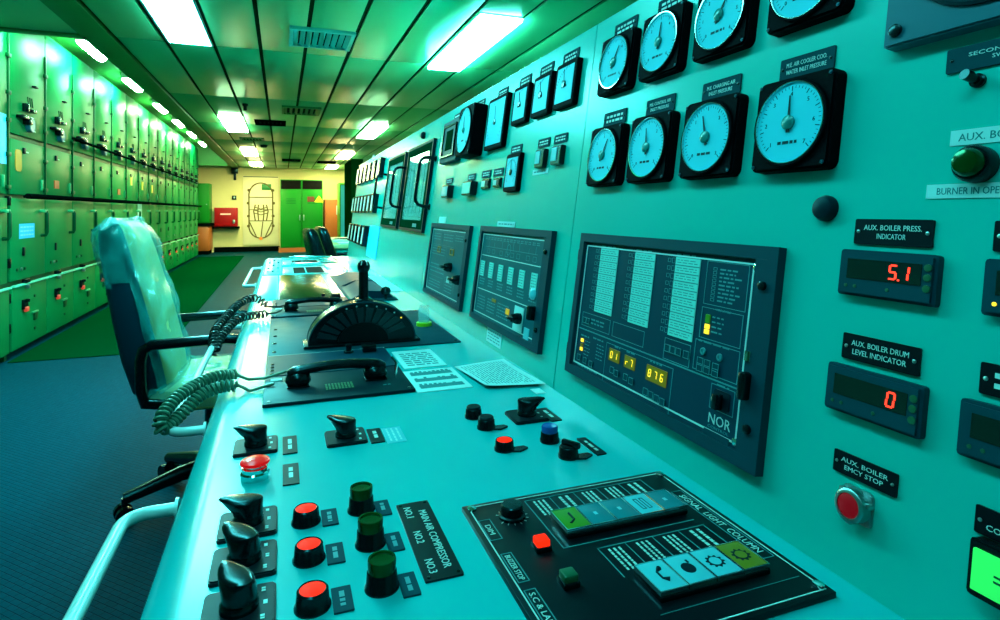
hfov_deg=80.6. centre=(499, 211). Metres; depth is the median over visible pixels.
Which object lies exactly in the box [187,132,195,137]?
diffuser
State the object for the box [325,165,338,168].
recessed light
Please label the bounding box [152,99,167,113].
lamp
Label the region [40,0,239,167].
trim
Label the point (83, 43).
lamp
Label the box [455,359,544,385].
paper sheet
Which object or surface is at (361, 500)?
lamp
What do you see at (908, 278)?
indicator
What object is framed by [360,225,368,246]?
meter
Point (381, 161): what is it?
meter
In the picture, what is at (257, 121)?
ceiling vent
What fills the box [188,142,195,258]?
switchboard cubicle
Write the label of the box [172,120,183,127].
diffuser
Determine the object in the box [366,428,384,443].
label plate
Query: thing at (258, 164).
recessed light
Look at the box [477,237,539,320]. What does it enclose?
print
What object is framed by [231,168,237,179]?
wall speaker
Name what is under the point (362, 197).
meter
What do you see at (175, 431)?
grab rail
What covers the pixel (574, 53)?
nameplate
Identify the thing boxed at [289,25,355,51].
ceiling vent
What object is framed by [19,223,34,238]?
sticker
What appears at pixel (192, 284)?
rubber mat
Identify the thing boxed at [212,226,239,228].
wall shelf
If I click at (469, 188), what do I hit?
indicator light
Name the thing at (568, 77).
meter
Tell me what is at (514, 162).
meter
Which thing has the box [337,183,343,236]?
tall cabinet
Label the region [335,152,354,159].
recessed light
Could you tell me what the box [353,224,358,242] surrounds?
meter
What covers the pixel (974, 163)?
lamp
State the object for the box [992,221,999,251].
nameplate
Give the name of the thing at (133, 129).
switchboard cubicle
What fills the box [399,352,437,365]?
print
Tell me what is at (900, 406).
indicator
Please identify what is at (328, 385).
speaker grille
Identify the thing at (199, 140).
lamp
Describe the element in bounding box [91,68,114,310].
switchboard cubicle
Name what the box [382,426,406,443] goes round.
sticker
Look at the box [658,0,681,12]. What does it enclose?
nameplate
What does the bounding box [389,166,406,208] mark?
grab bar
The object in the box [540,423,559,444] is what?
lamp
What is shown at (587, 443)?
label plate
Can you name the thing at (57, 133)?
switch
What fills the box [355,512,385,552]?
lamp
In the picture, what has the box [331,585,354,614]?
label plate
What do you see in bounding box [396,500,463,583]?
nameplate
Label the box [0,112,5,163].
sticker
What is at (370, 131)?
recessed light
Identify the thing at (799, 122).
pressure gauge
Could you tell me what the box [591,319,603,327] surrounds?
print
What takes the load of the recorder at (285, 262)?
on the console desk at (445, 461)
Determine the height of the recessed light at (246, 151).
0.024 m
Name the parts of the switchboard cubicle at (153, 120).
door, door, door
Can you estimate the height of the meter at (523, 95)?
0.104 m
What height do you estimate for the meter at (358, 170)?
0.131 m
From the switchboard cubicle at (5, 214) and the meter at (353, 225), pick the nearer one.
the switchboard cubicle at (5, 214)
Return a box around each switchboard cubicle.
[0,32,11,357]
[6,33,48,352]
[42,36,75,335]
[69,53,97,321]
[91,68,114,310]
[109,83,128,221]
[124,95,140,222]
[136,104,151,230]
[147,110,160,253]
[156,119,167,271]
[164,124,174,270]
[171,128,180,267]
[177,134,186,265]
[183,137,191,260]
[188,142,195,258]
[193,146,199,256]
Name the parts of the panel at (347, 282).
ball knob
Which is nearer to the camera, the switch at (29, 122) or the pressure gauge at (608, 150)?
the pressure gauge at (608, 150)
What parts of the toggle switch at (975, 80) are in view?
lever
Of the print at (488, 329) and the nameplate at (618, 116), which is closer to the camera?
the nameplate at (618, 116)
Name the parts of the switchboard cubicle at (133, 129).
door, door, door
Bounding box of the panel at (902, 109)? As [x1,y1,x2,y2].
[553,0,999,619]
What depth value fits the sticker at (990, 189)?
0.52 m
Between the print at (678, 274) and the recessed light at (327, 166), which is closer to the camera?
the print at (678, 274)
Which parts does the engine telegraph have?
hub plate, lever knob, lever, plate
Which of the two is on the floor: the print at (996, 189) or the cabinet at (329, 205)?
the cabinet at (329, 205)
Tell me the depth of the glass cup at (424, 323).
1.82 m
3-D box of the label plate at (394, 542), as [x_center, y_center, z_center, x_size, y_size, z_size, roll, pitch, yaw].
[-0.115,0.359,0.640,0.017,0.002,0.036,0,0,-20]
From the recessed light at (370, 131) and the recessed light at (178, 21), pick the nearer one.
the recessed light at (178, 21)
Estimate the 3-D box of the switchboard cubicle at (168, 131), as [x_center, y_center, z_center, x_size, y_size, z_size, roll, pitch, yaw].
[-6.141,-0.230,10.406,0.657,2.580,0.697,0,0,-20]
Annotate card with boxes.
[368,276,402,291]
[392,349,446,368]
[403,367,472,392]
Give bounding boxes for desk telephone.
[151,342,415,435]
[208,293,348,355]
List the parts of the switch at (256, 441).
handle, plate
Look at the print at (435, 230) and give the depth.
2.11 m
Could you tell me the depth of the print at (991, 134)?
0.52 m
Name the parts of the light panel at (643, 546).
dimmer knob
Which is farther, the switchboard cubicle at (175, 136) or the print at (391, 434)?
the switchboard cubicle at (175, 136)
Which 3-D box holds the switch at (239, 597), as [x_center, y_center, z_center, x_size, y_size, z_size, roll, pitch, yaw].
[-0.234,0.342,0.529,0.062,0.036,0.062,0,0,-20]
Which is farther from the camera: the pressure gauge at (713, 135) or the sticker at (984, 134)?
the pressure gauge at (713, 135)
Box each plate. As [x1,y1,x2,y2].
[54,180,58,188]
[257,276,277,300]
[283,435,297,454]
[283,463,299,485]
[321,508,338,526]
[325,542,345,565]
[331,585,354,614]
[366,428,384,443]
[374,499,391,515]
[384,531,404,551]
[397,571,420,598]
[538,408,561,421]
[577,437,606,455]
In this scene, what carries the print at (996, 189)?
on the sticker at (990, 189)
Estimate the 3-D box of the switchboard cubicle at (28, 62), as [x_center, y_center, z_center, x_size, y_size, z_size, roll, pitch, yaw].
[-3.987,-0.230,4.581,0.657,2.580,0.697,0,0,-20]
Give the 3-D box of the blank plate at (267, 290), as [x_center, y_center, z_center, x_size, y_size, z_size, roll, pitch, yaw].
[-1.105,0.358,2.817,0.080,0.003,0.930,0,0,-20]
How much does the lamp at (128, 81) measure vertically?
0.115 m
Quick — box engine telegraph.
[267,260,460,356]
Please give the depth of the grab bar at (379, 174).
3.48 m
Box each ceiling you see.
[0,0,637,169]
[49,36,199,144]
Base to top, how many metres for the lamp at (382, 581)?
0.028 m
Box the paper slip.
[530,388,545,393]
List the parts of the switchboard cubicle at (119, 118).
door, door, door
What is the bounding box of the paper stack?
[331,239,348,241]
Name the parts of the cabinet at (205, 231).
door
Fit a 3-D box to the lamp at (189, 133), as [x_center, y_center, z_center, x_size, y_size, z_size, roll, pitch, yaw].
[-6.065,-1.522,11.618,0.120,0.115,0.600,0,0,-20]
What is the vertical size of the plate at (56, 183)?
0.070 m
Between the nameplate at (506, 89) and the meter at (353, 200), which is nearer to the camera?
the nameplate at (506, 89)
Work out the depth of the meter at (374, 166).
3.90 m
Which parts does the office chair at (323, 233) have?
backrest, armrest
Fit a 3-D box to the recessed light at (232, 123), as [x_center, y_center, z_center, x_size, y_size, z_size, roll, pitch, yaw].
[-3.548,-1.158,7.878,0.286,0.024,1.474,0,0,-20]
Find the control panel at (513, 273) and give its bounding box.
[469,226,556,354]
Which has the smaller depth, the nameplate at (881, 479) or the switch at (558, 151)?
the nameplate at (881, 479)
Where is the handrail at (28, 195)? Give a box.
[23,193,201,206]
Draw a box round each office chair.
[98,221,246,520]
[302,228,325,255]
[314,226,346,255]
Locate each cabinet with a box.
[197,223,213,254]
[198,183,211,222]
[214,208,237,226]
[323,199,336,236]
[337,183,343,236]
[347,147,389,269]
[373,115,443,300]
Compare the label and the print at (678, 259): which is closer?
the print at (678, 259)
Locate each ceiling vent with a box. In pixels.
[239,137,263,140]
[254,119,285,126]
[282,105,321,115]
[282,159,300,161]
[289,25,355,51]
[317,161,336,163]
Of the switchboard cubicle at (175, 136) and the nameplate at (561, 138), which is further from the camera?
the switchboard cubicle at (175, 136)
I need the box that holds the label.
[589,245,615,309]
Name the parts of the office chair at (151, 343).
backrest, leg, leg, armrest, seat, armrest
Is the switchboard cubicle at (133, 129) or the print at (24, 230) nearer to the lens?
the print at (24, 230)
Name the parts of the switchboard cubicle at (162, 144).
door, door, door, door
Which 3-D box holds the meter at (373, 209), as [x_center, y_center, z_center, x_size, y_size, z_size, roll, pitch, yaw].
[-0.810,-0.049,3.795,0.046,0.127,0.125,0,0,-20]
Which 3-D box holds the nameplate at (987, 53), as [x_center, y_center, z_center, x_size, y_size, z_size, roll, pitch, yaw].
[0.432,-0.138,0.511,0.005,0.023,0.086,0,0,-20]
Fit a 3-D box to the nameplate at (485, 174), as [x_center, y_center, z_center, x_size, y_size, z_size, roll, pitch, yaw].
[-0.041,-0.112,1.779,0.005,0.022,0.080,0,0,-20]
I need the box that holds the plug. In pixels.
[812,195,838,221]
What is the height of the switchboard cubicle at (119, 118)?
2.580 m
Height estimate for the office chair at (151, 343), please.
1.080 m
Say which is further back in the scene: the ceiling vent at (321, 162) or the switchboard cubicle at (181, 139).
the ceiling vent at (321, 162)
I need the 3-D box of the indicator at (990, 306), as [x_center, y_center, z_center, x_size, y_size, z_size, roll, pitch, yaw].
[0.422,0.063,0.447,0.016,0.048,0.098,0,0,-20]
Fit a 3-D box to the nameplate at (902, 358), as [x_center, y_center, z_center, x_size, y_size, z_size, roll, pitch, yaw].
[0.369,0.138,0.573,0.006,0.026,0.079,0,0,-20]
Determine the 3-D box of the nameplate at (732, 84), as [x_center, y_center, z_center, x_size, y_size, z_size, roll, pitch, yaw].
[0.316,-0.175,0.842,0.006,0.027,0.078,0,0,-20]
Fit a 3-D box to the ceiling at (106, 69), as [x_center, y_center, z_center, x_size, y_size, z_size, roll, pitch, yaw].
[-5.638,-1.605,9.670,1.370,0.050,12.650,0,0,-20]
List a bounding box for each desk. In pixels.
[140,256,904,619]
[331,237,348,255]
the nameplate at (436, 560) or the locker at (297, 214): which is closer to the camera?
the nameplate at (436, 560)
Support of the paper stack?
on the desk at (338, 247)
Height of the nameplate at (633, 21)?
0.027 m
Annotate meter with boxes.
[347,223,352,240]
[350,224,354,241]
[351,197,354,212]
[353,197,357,212]
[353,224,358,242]
[355,169,360,185]
[356,196,360,212]
[356,225,364,244]
[359,167,364,183]
[359,195,363,212]
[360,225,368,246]
[362,165,367,182]
[362,195,367,212]
[366,162,372,181]
[366,194,371,212]
[369,194,378,212]
[371,160,377,179]
[375,157,385,178]
[484,92,512,151]
[503,152,524,192]
[510,82,533,126]
[530,70,556,119]
[552,56,582,110]
[884,0,999,51]
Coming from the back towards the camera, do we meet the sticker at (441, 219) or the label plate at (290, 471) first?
the sticker at (441, 219)
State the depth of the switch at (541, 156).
1.38 m
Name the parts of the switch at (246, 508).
handle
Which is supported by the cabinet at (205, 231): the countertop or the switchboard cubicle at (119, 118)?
the countertop
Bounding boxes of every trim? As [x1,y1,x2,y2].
[0,27,85,38]
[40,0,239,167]
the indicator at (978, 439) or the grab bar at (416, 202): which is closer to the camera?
the indicator at (978, 439)
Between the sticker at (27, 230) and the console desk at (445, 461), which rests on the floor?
the console desk at (445, 461)
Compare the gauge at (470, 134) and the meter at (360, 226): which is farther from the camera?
the meter at (360, 226)
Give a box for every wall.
[194,145,226,165]
[198,164,343,251]
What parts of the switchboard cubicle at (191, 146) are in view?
door, door, door, door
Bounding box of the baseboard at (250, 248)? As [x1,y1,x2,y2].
[214,246,279,252]
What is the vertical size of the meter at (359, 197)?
0.127 m
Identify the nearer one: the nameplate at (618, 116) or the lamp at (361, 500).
the lamp at (361, 500)
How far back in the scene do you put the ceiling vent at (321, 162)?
14.00 m
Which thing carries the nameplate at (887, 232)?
attached to the panel at (902, 109)
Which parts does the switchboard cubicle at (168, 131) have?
door, door, door, door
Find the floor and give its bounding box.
[0,251,306,619]
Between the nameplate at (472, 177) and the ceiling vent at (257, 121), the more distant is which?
the ceiling vent at (257, 121)
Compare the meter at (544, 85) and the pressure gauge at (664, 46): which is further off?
the meter at (544, 85)
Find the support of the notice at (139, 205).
attached to the switchboard cubicle at (143, 114)
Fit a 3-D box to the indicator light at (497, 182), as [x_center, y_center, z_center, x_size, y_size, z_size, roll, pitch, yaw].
[-0.008,-0.080,1.669,0.012,0.028,0.056,0,0,-20]
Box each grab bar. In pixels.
[372,173,386,208]
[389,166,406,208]
[413,156,436,209]
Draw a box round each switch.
[23,117,32,125]
[55,129,63,135]
[200,560,275,619]
[208,521,276,587]
[216,493,276,544]
[232,424,277,457]
[324,415,367,447]
[505,396,548,424]
[534,148,548,168]
[550,144,565,165]
[558,438,592,460]
[711,389,730,412]
[959,69,986,87]
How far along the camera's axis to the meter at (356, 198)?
4.61 m
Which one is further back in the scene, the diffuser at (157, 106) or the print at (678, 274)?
the diffuser at (157, 106)
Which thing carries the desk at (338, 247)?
on the floor
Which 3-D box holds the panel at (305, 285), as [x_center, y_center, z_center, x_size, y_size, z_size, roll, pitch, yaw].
[-0.956,0.357,2.866,0.220,0.006,0.944,0,0,-20]
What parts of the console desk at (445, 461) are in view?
mushroom button, push button, push button, push button, push button, push button, plate, push button, plate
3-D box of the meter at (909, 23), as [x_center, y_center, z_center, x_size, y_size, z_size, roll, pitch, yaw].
[0.439,-0.257,0.516,0.045,0.190,0.190,0,0,-20]
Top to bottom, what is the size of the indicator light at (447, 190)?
0.047 m
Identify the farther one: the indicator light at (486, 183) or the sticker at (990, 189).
the indicator light at (486, 183)
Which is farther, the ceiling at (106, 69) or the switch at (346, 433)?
the ceiling at (106, 69)
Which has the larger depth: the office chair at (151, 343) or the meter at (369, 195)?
the meter at (369, 195)
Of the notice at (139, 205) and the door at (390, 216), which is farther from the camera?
the notice at (139, 205)
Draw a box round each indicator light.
[441,185,453,197]
[461,180,477,195]
[481,178,491,188]
[493,177,502,187]
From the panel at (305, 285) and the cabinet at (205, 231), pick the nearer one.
the panel at (305, 285)
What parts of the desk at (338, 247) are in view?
panel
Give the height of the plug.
0.029 m
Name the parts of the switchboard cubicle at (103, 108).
door, door, door, door, handle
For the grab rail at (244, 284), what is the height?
0.028 m
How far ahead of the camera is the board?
16.06 m
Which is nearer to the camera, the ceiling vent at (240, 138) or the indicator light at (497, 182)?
the indicator light at (497, 182)
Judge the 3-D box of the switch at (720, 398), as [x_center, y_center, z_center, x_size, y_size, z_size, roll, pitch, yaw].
[0.275,0.241,0.748,0.019,0.024,0.028,0,0,-20]
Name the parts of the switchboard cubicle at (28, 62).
switch lever, door, latch handle, door, door, door, handle, handle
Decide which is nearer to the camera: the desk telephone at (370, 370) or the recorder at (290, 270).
the desk telephone at (370, 370)
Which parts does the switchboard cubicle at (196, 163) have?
door, door, door, door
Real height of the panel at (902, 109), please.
1.494 m
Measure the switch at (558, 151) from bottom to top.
0.045 m
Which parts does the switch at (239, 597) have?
handle, plate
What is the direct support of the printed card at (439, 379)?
on the console desk at (445, 461)
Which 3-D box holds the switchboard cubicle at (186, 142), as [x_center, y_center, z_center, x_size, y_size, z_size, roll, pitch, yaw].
[-6.859,-0.230,12.347,0.657,2.580,0.697,0,0,-20]
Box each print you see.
[20,226,32,235]
[385,428,401,440]
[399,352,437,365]
[409,369,464,388]
[428,230,462,294]
[462,361,534,383]
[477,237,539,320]
[487,329,499,345]
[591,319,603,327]
[594,250,617,313]
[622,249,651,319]
[628,254,654,324]
[660,253,695,332]
[668,259,699,337]
[699,339,728,349]
[710,267,741,304]
[936,186,999,194]
[959,130,999,140]
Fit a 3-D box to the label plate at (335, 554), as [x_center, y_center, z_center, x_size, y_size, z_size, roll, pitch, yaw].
[-0.173,0.359,0.619,0.018,0.002,0.037,0,0,-20]
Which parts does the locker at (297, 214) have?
door, door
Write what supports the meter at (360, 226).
attached to the cabinet at (356, 251)
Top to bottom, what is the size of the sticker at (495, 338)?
0.038 m
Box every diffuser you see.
[153,104,167,113]
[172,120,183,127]
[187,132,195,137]
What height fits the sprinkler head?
0.075 m
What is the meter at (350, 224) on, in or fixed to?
attached to the cabinet at (356, 251)
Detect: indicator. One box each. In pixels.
[825,362,929,438]
[838,249,943,307]
[956,398,999,468]
[981,259,999,316]
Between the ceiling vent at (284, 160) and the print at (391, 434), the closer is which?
the print at (391, 434)
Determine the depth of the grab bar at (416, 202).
2.39 m
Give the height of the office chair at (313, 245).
0.946 m
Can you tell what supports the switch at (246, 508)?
on the console desk at (445, 461)
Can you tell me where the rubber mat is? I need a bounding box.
[8,256,243,362]
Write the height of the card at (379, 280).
0.002 m
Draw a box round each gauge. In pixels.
[454,102,487,158]
[585,122,629,187]
[597,26,641,97]
[625,110,680,183]
[637,0,692,83]
[678,92,748,179]
[692,0,759,63]
[751,67,846,174]
[766,0,854,37]
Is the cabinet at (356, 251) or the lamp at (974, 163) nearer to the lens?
the lamp at (974, 163)
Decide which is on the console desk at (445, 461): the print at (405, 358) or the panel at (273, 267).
the panel at (273, 267)
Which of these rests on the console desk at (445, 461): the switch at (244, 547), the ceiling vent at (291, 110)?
the switch at (244, 547)
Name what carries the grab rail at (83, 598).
attached to the console desk at (445, 461)
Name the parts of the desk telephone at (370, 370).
coiled cord, tag plate, plate, plate, call knob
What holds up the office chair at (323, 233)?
on the floor
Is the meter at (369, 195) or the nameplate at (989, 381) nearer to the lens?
the nameplate at (989, 381)
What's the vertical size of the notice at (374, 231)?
0.199 m
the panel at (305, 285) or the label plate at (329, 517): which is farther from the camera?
the panel at (305, 285)
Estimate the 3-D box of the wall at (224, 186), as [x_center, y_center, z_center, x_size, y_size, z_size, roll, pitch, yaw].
[-6.315,-0.300,16.216,4.640,2.800,0.100,0,0,-20]
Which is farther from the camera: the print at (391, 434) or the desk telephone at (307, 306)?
the desk telephone at (307, 306)
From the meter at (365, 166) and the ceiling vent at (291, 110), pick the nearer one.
the meter at (365, 166)
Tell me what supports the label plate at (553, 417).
on the console desk at (445, 461)
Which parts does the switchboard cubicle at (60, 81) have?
switch lever, door, door, door, door, handle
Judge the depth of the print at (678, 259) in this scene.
0.85 m
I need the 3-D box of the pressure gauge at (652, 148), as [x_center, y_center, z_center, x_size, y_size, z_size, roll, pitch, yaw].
[0.248,-0.103,0.970,0.036,0.114,0.113,0,0,-20]
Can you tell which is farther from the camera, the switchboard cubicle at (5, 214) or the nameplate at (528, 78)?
the switchboard cubicle at (5, 214)
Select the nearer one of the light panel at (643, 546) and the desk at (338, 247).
the light panel at (643, 546)
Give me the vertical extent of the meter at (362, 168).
0.131 m
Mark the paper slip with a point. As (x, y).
(537, 390)
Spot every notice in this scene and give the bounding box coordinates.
[138,204,141,223]
[366,225,379,259]
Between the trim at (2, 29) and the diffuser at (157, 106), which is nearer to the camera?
the trim at (2, 29)
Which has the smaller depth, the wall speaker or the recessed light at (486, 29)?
the recessed light at (486, 29)
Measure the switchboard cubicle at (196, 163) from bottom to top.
2.580 m
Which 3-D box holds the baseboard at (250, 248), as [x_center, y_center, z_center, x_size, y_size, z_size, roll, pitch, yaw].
[-6.827,1.030,15.958,1.640,0.140,0.030,0,0,-20]
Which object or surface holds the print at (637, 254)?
attached to the panel at (902, 109)
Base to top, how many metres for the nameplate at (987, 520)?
0.022 m
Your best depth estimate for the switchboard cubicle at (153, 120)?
9.28 m
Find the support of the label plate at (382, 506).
on the console desk at (445, 461)
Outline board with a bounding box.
[243,176,278,244]
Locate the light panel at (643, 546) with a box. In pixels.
[462,471,835,619]
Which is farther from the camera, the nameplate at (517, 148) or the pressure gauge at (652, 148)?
the nameplate at (517, 148)
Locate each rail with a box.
[63,497,180,619]
[71,137,196,183]
[168,323,241,436]
[242,266,261,287]
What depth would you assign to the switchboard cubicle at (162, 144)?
9.82 m
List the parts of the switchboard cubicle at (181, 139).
door, door, door, door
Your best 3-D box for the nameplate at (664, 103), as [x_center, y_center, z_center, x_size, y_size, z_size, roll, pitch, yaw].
[0.266,-0.175,0.977,0.006,0.027,0.078,0,0,-20]
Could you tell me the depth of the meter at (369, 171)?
4.11 m
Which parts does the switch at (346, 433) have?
handle, plate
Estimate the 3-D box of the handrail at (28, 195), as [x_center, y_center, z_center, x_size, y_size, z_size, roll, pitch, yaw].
[-5.379,-0.114,9.265,0.095,0.040,10.250,0,0,-20]
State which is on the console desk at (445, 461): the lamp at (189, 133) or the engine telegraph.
the engine telegraph
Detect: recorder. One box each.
[283,255,339,265]
[283,262,348,274]
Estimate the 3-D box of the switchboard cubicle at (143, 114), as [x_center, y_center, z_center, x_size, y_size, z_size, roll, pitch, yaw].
[-5.423,-0.230,8.464,0.657,2.580,0.697,0,0,-20]
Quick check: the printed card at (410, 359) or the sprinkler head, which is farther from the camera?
the sprinkler head
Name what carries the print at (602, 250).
attached to the panel at (902, 109)
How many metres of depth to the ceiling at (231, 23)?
4.61 m
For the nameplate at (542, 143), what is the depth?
1.40 m
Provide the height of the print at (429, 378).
0.001 m
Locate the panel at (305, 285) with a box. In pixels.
[278,273,332,299]
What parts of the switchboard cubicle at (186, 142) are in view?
door, door, door, door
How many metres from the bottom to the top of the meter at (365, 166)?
0.131 m
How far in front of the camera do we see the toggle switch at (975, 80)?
0.52 m
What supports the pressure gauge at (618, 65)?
attached to the panel at (902, 109)
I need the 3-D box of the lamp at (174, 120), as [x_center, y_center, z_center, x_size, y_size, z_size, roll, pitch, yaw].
[-5.510,-1.522,10.117,0.120,0.115,0.600,0,0,-20]
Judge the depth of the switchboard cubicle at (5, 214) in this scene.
4.24 m
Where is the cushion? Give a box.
[112,221,186,385]
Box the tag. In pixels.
[15,149,21,170]
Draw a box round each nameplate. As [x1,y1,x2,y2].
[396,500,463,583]
[446,178,452,184]
[468,173,475,180]
[482,170,491,177]
[493,167,503,176]
[498,86,508,96]
[511,144,522,153]
[520,73,531,85]
[538,137,550,148]
[540,61,554,75]
[554,132,567,144]
[563,47,580,63]
[603,108,627,126]
[614,14,638,35]
[646,93,675,115]
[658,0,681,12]
[702,73,742,100]
[779,45,836,80]
[833,448,898,497]
[841,332,922,376]
[854,219,935,247]
[946,38,999,74]
[974,504,999,542]
[978,362,999,397]
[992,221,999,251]
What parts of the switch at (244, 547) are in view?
handle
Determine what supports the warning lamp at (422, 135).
attached to the cabinet at (400, 255)
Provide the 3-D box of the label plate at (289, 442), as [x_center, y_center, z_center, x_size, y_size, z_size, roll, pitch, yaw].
[-0.323,0.359,0.906,0.021,0.002,0.070,0,0,-20]
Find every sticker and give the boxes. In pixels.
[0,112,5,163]
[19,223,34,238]
[307,196,322,201]
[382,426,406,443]
[439,217,445,222]
[486,327,501,348]
[497,221,515,226]
[532,168,547,174]
[926,182,999,198]
[950,125,999,145]
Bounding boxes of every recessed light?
[139,0,213,46]
[217,114,248,131]
[240,148,258,155]
[248,161,262,166]
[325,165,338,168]
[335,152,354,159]
[356,124,389,138]
[426,12,524,71]
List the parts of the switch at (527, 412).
plate, handle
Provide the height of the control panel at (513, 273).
0.265 m
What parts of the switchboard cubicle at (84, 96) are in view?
door, door, door, door, handle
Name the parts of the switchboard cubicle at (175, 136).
door, door, door, door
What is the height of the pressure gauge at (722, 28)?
0.114 m
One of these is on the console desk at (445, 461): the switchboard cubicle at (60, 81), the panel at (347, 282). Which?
the panel at (347, 282)
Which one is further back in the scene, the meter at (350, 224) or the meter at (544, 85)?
the meter at (350, 224)
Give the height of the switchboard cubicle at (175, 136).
2.580 m
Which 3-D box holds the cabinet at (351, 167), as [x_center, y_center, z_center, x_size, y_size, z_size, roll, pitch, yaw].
[-2.670,0.100,10.741,0.200,2.000,1.200,0,0,-20]
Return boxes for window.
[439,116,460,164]
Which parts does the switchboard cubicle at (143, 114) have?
door, door, door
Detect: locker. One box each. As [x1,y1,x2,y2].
[279,179,322,252]
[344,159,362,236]
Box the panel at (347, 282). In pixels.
[330,272,397,300]
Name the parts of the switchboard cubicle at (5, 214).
door, door, handle, door, door, handle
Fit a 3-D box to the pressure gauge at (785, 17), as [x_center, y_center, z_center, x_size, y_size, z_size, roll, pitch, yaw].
[0.371,-0.278,0.706,0.036,0.114,0.113,0,0,-20]
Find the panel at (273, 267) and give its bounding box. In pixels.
[264,259,280,274]
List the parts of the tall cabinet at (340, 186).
door, glass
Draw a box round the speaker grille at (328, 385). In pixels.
[325,382,353,389]
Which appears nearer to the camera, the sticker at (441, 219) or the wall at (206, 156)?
the sticker at (441, 219)
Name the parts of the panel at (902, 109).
plate, alarm panel, maker plate, stop button, lit push button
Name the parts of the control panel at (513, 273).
plate, rotary knob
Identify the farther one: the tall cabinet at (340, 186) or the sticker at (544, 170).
the tall cabinet at (340, 186)
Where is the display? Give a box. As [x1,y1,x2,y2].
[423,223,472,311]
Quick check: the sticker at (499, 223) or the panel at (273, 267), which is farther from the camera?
the panel at (273, 267)
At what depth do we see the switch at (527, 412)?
1.02 m
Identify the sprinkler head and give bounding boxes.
[242,103,247,110]
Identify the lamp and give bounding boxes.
[75,38,106,61]
[121,73,142,91]
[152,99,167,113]
[172,116,183,127]
[186,129,195,137]
[198,139,206,146]
[347,481,374,516]
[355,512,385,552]
[364,550,398,598]
[420,132,425,138]
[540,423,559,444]
[951,144,999,183]
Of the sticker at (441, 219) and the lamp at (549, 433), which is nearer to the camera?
the lamp at (549, 433)
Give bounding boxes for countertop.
[198,223,213,225]
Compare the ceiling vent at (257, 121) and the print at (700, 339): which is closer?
the print at (700, 339)
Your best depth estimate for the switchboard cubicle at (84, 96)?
5.96 m
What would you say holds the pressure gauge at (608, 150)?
attached to the panel at (902, 109)
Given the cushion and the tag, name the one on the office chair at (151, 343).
the cushion
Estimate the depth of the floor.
2.49 m
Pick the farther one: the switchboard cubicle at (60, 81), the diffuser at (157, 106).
the diffuser at (157, 106)
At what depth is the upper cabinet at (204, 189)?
15.03 m
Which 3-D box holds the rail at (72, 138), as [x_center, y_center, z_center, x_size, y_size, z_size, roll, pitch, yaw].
[-5.389,-0.645,9.341,0.068,0.065,8.400,0,0,-20]
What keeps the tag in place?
attached to the switchboard cubicle at (28, 62)
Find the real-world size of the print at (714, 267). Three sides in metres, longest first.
0.053 x 0.046 x 0.001 m
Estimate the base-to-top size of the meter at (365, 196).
0.127 m
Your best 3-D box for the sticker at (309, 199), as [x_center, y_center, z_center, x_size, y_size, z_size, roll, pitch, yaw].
[-4.983,-0.330,15.931,0.420,0.180,0.003,0,0,-20]
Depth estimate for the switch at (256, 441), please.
0.89 m
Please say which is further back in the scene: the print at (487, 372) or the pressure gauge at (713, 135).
the print at (487, 372)
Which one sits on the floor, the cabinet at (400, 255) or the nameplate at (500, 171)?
the cabinet at (400, 255)

